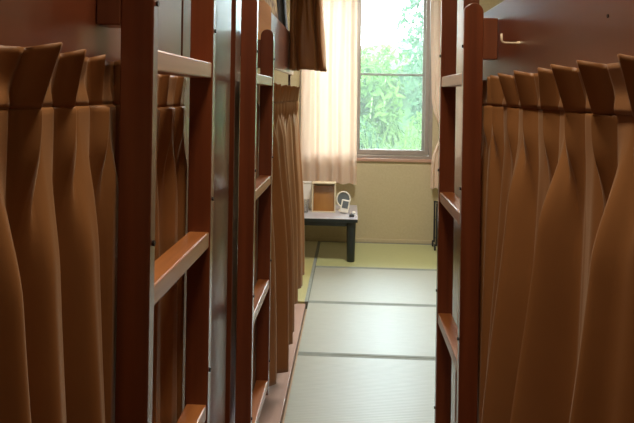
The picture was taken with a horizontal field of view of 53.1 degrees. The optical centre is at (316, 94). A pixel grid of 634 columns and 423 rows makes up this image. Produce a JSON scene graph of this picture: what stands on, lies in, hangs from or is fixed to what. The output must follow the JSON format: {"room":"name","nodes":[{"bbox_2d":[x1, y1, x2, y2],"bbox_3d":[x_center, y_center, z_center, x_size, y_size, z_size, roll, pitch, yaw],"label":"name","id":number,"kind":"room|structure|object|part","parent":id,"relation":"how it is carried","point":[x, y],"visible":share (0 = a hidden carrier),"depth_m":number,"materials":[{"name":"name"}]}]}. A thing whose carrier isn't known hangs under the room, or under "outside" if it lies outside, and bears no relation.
{"room":"dormitory","nodes":[
{"label":"dormitory","id":0,"kind":"room"},
{"bbox_2d":[282,309,306,422],"bbox_3d":[0.104,1.549,2.452,3.440,0.145,7.710,1,0,3],"label":"floor","id":1,"kind":"structure","parent":0,"point":[305,309],"depth_m":3.37,"materials":[{"name":"brown wood"}]},
{"bbox_2d":[258,304,305,422],"bbox_3d":[-0.893,1.431,1.548,1.339,0.050,5.600,1,0,3],"label":"trim","id":2,"kind":"structure","parent":1,"relation":"on","point":[274,404],"depth_m":3.07,"materials":[{"name":"brown wood"}]},
{"bbox_2d":[0,0,231,422],"bbox_3d":[-0.947,0.255,0.828,1.190,2.300,2.555,1,0,3],"label":"bunk bed","id":3,"kind":"object","parent":2,"relation":"on","point":[23,23],"visible":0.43,"depth_m":1.50,"materials":[{"name":"brown wood"}]},
{"bbox_2d":[0,42,119,422],"bbox_3d":[-0.314,0.618,0.619,0.099,1.354,0.916,1,0,3],"label":"curtain","id":4,"kind":"object","parent":3,"relation":"hanging from","point":[60,112],"visible":0.86,"depth_m":0.78,"materials":[{"name":"brown fabric"}]},
{"bbox_2d":[96,0,216,422],"bbox_3d":[-0.283,0.146,1.188,0.092,2.100,0.447,1,0,3],"label":"ladder","id":5,"kind":"object","parent":3,"relation":"attached to","point":[142,280],"visible":1,"depth_m":0.97,"materials":[{"name":"red wood"}]},
{"bbox_3d":[-0.282,0.470,0.977,0.051,1.452,0.027,1,0,3],"label":"rail","id":6,"kind":"part","parent":5,"relation":"part of","materials":[{"name":"red wood"}]},
{"bbox_3d":[-0.255,0.146,1.397,0.051,2.100,0.027,1,0,3],"label":"rail","id":7,"kind":"part","parent":5,"relation":"part of","materials":[{"name":"red wood"}]},
{"bbox_2d":[152,74,187,422],"bbox_3d":[-0.317,0.624,1.260,0.030,1.342,0.404,1,0,3],"label":"curtain","id":8,"kind":"object","parent":3,"relation":"hanging from","point":[171,206],"visible":0.46,"depth_m":1.31,"materials":[{"name":"brown fabric"}]},
{"bbox_3d":[-0.341,0.265,1.546,0.055,2.300,0.147,1,0,3],"label":"corner post","id":9,"kind":"part","parent":3,"relation":"part of","materials":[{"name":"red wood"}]},
{"bbox_2d":[225,0,292,422],"bbox_3d":[-0.812,0.257,3.224,1.208,2.300,2.205,1,0,3],"label":"bunk bed","id":10,"kind":"object","parent":2,"relation":"on","point":[266,19],"visible":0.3,"depth_m":2.15,"materials":[{"name":"brown wood"}]},
{"bbox_3d":[-0.304,0.265,2.169,0.055,2.300,0.100,1,0,3],"label":"corner post","id":11,"kind":"part","parent":10,"relation":"part of","materials":[{"name":"red wood"}]},
{"bbox_2d":[235,0,274,422],"bbox_3d":[-0.226,0.257,2.266,0.088,2.320,0.493,1,0,3],"label":"ladder","id":12,"kind":"object","parent":10,"relation":"attached to","point":[253,302],"visible":1,"depth_m":2.02,"materials":[{"name":"red wood"}]},
{"bbox_3d":[-0.224,0.257,2.033,0.051,2.320,0.027,1,0,3],"label":"rail","id":13,"kind":"part","parent":12,"relation":"part of","materials":[{"name":"red wood"}]},
{"bbox_3d":[-0.203,0.456,2.475,0.051,1.422,0.027,1,0,3],"label":"rail","id":14,"kind":"part","parent":12,"relation":"part of","materials":[{"name":"red wood"}]},
{"bbox_2d":[252,83,304,391],"bbox_3d":[-0.150,0.573,3.208,0.124,1.250,2.152,1,0,3],"label":"curtain","id":15,"kind":"object","parent":10,"relation":"hanging from","point":[287,229],"visible":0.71,"depth_m":3.00,"materials":[{"name":"brown fabric"}]},
{"bbox_2d":[289,0,326,71],"bbox_3d":[-0.049,-0.512,3.991,0.231,0.728,0.202,1,0,3],"label":"curtain","id":16,"kind":"object","parent":10,"relation":"hanging from","point":[307,49],"visible":1,"depth_m":3.91,"materials":[{"name":"brown fabric"}]},
{"bbox_3d":[-0.804,-0.259,3.222,1.010,0.107,1.850,1,0,3],"label":"mattress","id":17,"kind":"object","parent":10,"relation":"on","visible":0},
{"bbox_2d":[265,0,277,18],"bbox_3d":[-0.508,-0.539,3.131,0.541,0.458,1.000,1,0,3],"label":"blanket","id":18,"kind":"object","parent":17,"relation":"on","point":[272,3],"visible":0.03,"depth_m":3.41,"materials":[{"name":"beige fabric"}]},
{"bbox_2d":[276,0,287,28],"bbox_3d":[-0.442,-0.563,3.911,0.491,0.508,0.535,1,0,3],"label":"jacket","id":19,"kind":"object","parent":17,"relation":"on","point":[281,4],"visible":0.09,"depth_m":3.87,"materials":[{"name":"black fabric"}]},
{"bbox_2d":[297,241,319,308],"bbox_3d":[-0.464,1.437,5.280,0.902,0.051,1.807,1,0,3],"label":"mat","id":20,"kind":"object","parent":1,"relation":"on","point":[311,247],"visible":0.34,"depth_m":5.13,"materials":[{"name":"fabric"}]},
{"bbox_2d":[284,353,434,422],"bbox_3d":[0.777,1.457,2.995,1.812,0.051,0.872,1,0,3],"label":"mat","id":21,"kind":"object","parent":1,"relation":"on","point":[324,388],"visible":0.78,"depth_m":3.06,"materials":[{"name":"fabric"}]},
{"bbox_2d":[298,302,435,358],"bbox_3d":[0.823,1.458,3.869,1.812,0.051,0.872,1,0,3],"label":"mat","id":22,"kind":"object","parent":1,"relation":"on","point":[330,328],"visible":0.44,"depth_m":3.84,"materials":[{"name":"fabric"}]},
{"bbox_2d":[309,267,436,305],"bbox_3d":[0.870,1.458,4.752,1.812,0.051,0.892,1,0,3],"label":"mat","id":23,"kind":"object","parent":1,"relation":"on","point":[329,284],"visible":0.31,"depth_m":4.73,"materials":[{"name":"wicker"}]},
{"bbox_2d":[316,241,436,269],"bbox_3d":[0.917,1.459,5.656,1.812,0.051,0.912,1,0,3],"label":"mat","id":24,"kind":"object","parent":1,"relation":"on","point":[331,253],"visible":0.37,"depth_m":5.62,"materials":[{"name":"wicker"}]},
{"bbox_2d":[304,204,357,261],"bbox_3d":[-0.129,1.229,5.731,0.982,0.374,0.685,1,0,3],"label":"table","id":25,"kind":"object","parent":24,"relation":"on","point":[311,218],"visible":0.45,"depth_m":5.41,"materials":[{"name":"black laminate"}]},
{"bbox_2d":[304,199,308,212],"bbox_3d":[-0.107,0.984,5.612,0.076,0.115,0.076,1,0,3],"label":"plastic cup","id":26,"kind":"object","parent":25,"relation":"on","point":[306,210],"visible":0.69,"depth_m":5.59,"materials":[{"name":"white plastic"}]},
{"bbox_2d":[303,181,311,208],"bbox_3d":[-0.160,0.919,5.863,0.215,0.244,0.105,1,0,3],"label":"carton","id":27,"kind":"object","parent":25,"relation":"on","point":[307,185],"visible":0.44,"depth_m":5.81,"materials":[{"name":"white cardboard"}]},
{"bbox_2d":[312,181,335,212],"bbox_3d":[0.063,0.914,5.704,0.207,0.262,0.120,1,0,3],"label":"wooden box","id":28,"kind":"object","parent":25,"relation":"on","point":[323,192],"visible":1,"depth_m":5.68,"materials":[{"name":"beige wood"}]},
{"bbox_3d":[0.066,0.914,5.761,0.189,0.244,0.006,1,0,3],"label":"panel","id":29,"kind":"part","parent":28,"relation":"part of","materials":[{"name":"beige wood"}]},
{"bbox_2d":[336,191,350,210],"bbox_3d":[0.238,0.958,5.735,0.098,0.178,0.098,1,0,-42],"label":"round mirror","id":30,"kind":"object","parent":25,"relation":"on","point":[341,195],"visible":0.62,"depth_m":5.74,"materials":[{"name":"white plastic"}]},
{"bbox_2d":[340,199,349,212],"bbox_3d":[0.248,0.989,5.622,0.091,0.130,0.056,1,0,3],"label":"digital clock","id":31,"kind":"object","parent":25,"relation":"on","point":[344,208],"visible":1,"depth_m":5.61,"materials":[{"name":"white plastic"}]},
{"bbox_3d":[0.289,1.254,5.421,0.080,0.338,0.080,1,0,3],"label":"leg","id":32,"kind":"part","parent":25,"relation":"part of","materials":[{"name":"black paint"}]},
{"bbox_2d":[432,201,437,250],"bbox_3d":[1.289,1.222,5.920,0.404,0.434,0.204,1,0,3],"label":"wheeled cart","id":33,"kind":"object","parent":24,"relation":"on","point":[435,202],"visible":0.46,"depth_m":5.99,"materials":[{"name":"black metal"}]},
{"bbox_2d":[238,0,503,243],"bbox_3d":[0.325,0.103,6.231,3.240,2.755,0.140,1,0,3],"label":"wall","id":34,"kind":"structure","parent":0,"point":[393,200],"depth_m":6.14,"materials":[{"name":"paint"}]},
{"bbox_2d":[299,0,432,158],"bbox_3d":[0.481,-0.230,6.234,1.300,1.685,0.100,1,0,3],"label":"window","id":35,"kind":"structure","parent":34,"relation":"in","point":[425,152],"depth_m":6.20,"materials":[{"name":"brown metal"}]},
{"bbox_3d":[0.133,-0.233,6.219,0.543,1.626,0.025,1,0,3],"label":"sash","id":36,"kind":"part","parent":35,"relation":"part of","materials":[{"name":"brown metal"}]},
{"bbox_3d":[0.736,-0.224,6.243,0.660,1.620,0.015,1,0,3],"label":"screen frame","id":37,"kind":"part","parent":35,"relation":"part of","materials":[{"name":"brown metal"}]},
{"bbox_3d":[0.746,-0.223,6.217,0.705,1.626,0.025,1,0,3],"label":"sash","id":38,"kind":"part","parent":35,"relation":"part of","materials":[{"name":"brown metal"}]},
{"bbox_2d":[305,237,434,243],"bbox_3d":[0.560,1.411,6.142,2.720,0.035,0.012,1,0,3],"label":"baseboard","id":39,"kind":"structure","parent":34,"relation":"attached to","point":[306,238],"depth_m":6.14,"materials":[{"name":"paint"}]},
{"bbox_2d":[357,158,431,162],"bbox_3d":[0.466,0.627,6.214,1.360,0.030,0.160,1,0,3],"label":"trim","id":40,"kind":"structure","parent":34,"relation":"attached to","point":[358,159],"depth_m":6.12,"materials":[{"name":"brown wood"}]},
{"bbox_3d":[0.578,-1.146,6.102,1.680,0.020,0.095,1,0,3],"label":"curtain rod","id":41,"kind":"object","parent":34,"relation":"attached to","visible":0},
{"bbox_2d":[300,0,356,184],"bbox_3d":[0.123,-0.144,6.077,0.545,1.989,0.055,1,0,3],"label":"window curtain","id":42,"kind":"object","parent":41,"relation":"hanging from","point":[328,145],"visible":0.73,"depth_m":6.07,"materials":[{"name":"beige fabric"}]},
{"bbox_2d":[430,0,440,188],"bbox_3d":[1.206,-0.114,6.020,0.265,2.014,0.080,1,0,3],"label":"window curtain","id":43,"kind":"object","parent":41,"relation":"hanging from","point":[435,4],"visible":0.23,"depth_m":6.03,"materials":[{"name":"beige fabric"}]},
{"bbox_2d":[451,0,633,422],"bbox_3d":[1.031,0.286,0.957,1.192,2.300,2.820,1,0,3],"label":"bunk bed","id":44,"kind":"object","parent":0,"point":[557,32],"visible":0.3,"depth_m":1.27,"materials":[{"name":"brown wood"}]},
{"bbox_3d":[0.534,0.278,2.292,0.055,2.300,0.165,1,0,3],"label":"corner post","id":45,"kind":"part","parent":44,"relation":"part of","materials":[{"name":"red wood"}]},
{"bbox_2d":[434,0,497,422],"bbox_3d":[0.439,0.267,1.909,0.092,2.320,0.450,1,0,3],"label":"ladder","id":46,"kind":"object","parent":44,"relation":"attached to","point":[459,345],"visible":1,"depth_m":1.69,"materials":[{"name":"red wood"}]},
{"bbox_3d":[0.433,0.267,2.122,0.051,2.320,0.027,1,0,3],"label":"rail","id":47,"kind":"part","parent":46,"relation":"part of","materials":[{"name":"red wood"}]},
{"bbox_3d":[0.406,0.590,1.699,0.051,1.672,0.027,1,0,3],"label":"rail","id":48,"kind":"part","parent":46,"relation":"part of","materials":[{"name":"red wood"}]},
{"bbox_2d":[500,33,519,44],"bbox_3d":[0.447,-0.129,1.469,0.044,0.027,0.009,1,0,3],"label":"wall hook","id":49,"kind":"object","parent":44,"relation":"attached to","point":[501,34],"visible":1,"depth_m":1.47,"materials":[{"name":"gold metal"}]},
{"bbox_2d":[455,54,633,422],"bbox_3d":[0.366,0.628,1.127,0.139,1.356,1.880,1,0,3],"label":"curtain","id":50,"kind":"object","parent":44,"relation":"hanging from","point":[556,340],"visible":0.75,"depth_m":1.05,"materials":[{"name":"brown fabric"}]},
{"label":"outside","id":51,"kind":"structure","parent":0,"visible":0},
{"bbox_2d":[360,37,422,148],"bbox_3d":[0.814,-0.749,15.309,24.000,5.778,18.000,1,0,3],"label":"ground","id":52,"kind":"structure","parent":51,"point":[406,107],"depth_m":13.71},
{"bbox_2d":[360,116,384,148],"bbox_3d":[0.320,1.118,8.245,1.300,1.820,0.884,1,0,3],"label":"leafy shrub","id":53,"kind":"object","parent":52,"relation":"on","point":[369,135],"visible":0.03,"depth_m":8.19,"materials":[{"name":"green plant"}]},
{"bbox_2d":[360,54,405,148],"bbox_3d":[0.579,0.660,9.576,1.400,2.744,1.212,1,0,30],"label":"leafy shrub","id":54,"kind":"object","parent":52,"relation":"on","point":[378,97],"visible":0.26,"depth_m":9.43,"materials":[{"name":"green plant"}]},
{"bbox_2d":[360,44,420,117],"bbox_3d":[1.294,0.461,13.526,2.917,3.167,1.585,1,0,3],"label":"leafy shrub","id":55,"kind":"object","parent":52,"relation":"on","point":[387,50],"visible":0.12,"depth_m":13.35,"materials":[{"name":"green plant"}]},
{"bbox_2d":[360,112,424,149],"bbox_3d":[1.153,1.115,7.476,1.991,1.846,0.353,1,0,3],"label":"grass","id":56,"kind":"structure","parent":52,"relation":"on","point":[394,136],"depth_m":7.50,"materials":[{"name":"green plant"}]},
{"bbox_2d":[395,0,423,111],"bbox_3d":[2.161,-0.209,11.402,1.563,4.529,1.280,1,0,3],"label":"leafy shrub","id":57,"kind":"object","parent":52,"relation":"on","point":[413,3],"visible":0.16,"depth_m":11.34,"materials":[{"name":"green plant"}]},
{"bbox_2d":[397,111,421,149],"bbox_3d":[1.664,1.059,8.215,1.420,1.980,0.992,1,0,3],"label":"leafy shrub","id":58,"kind":"object","parent":52,"relation":"on","point":[408,129],"visible":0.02,"depth_m":8.26,"materials":[{"name":"green plant"}]},
{"bbox_2d":[404,39,422,138],"bbox_3d":[2.121,0.372,9.703,1.604,3.365,1.162,1,0,3],"label":"leafy shrub","id":59,"kind":"object","parent":52,"relation":"on","point":[419,63],"visible":0.06,"depth_m":9.71,"materials":[{"name":"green plant"}]}
]}

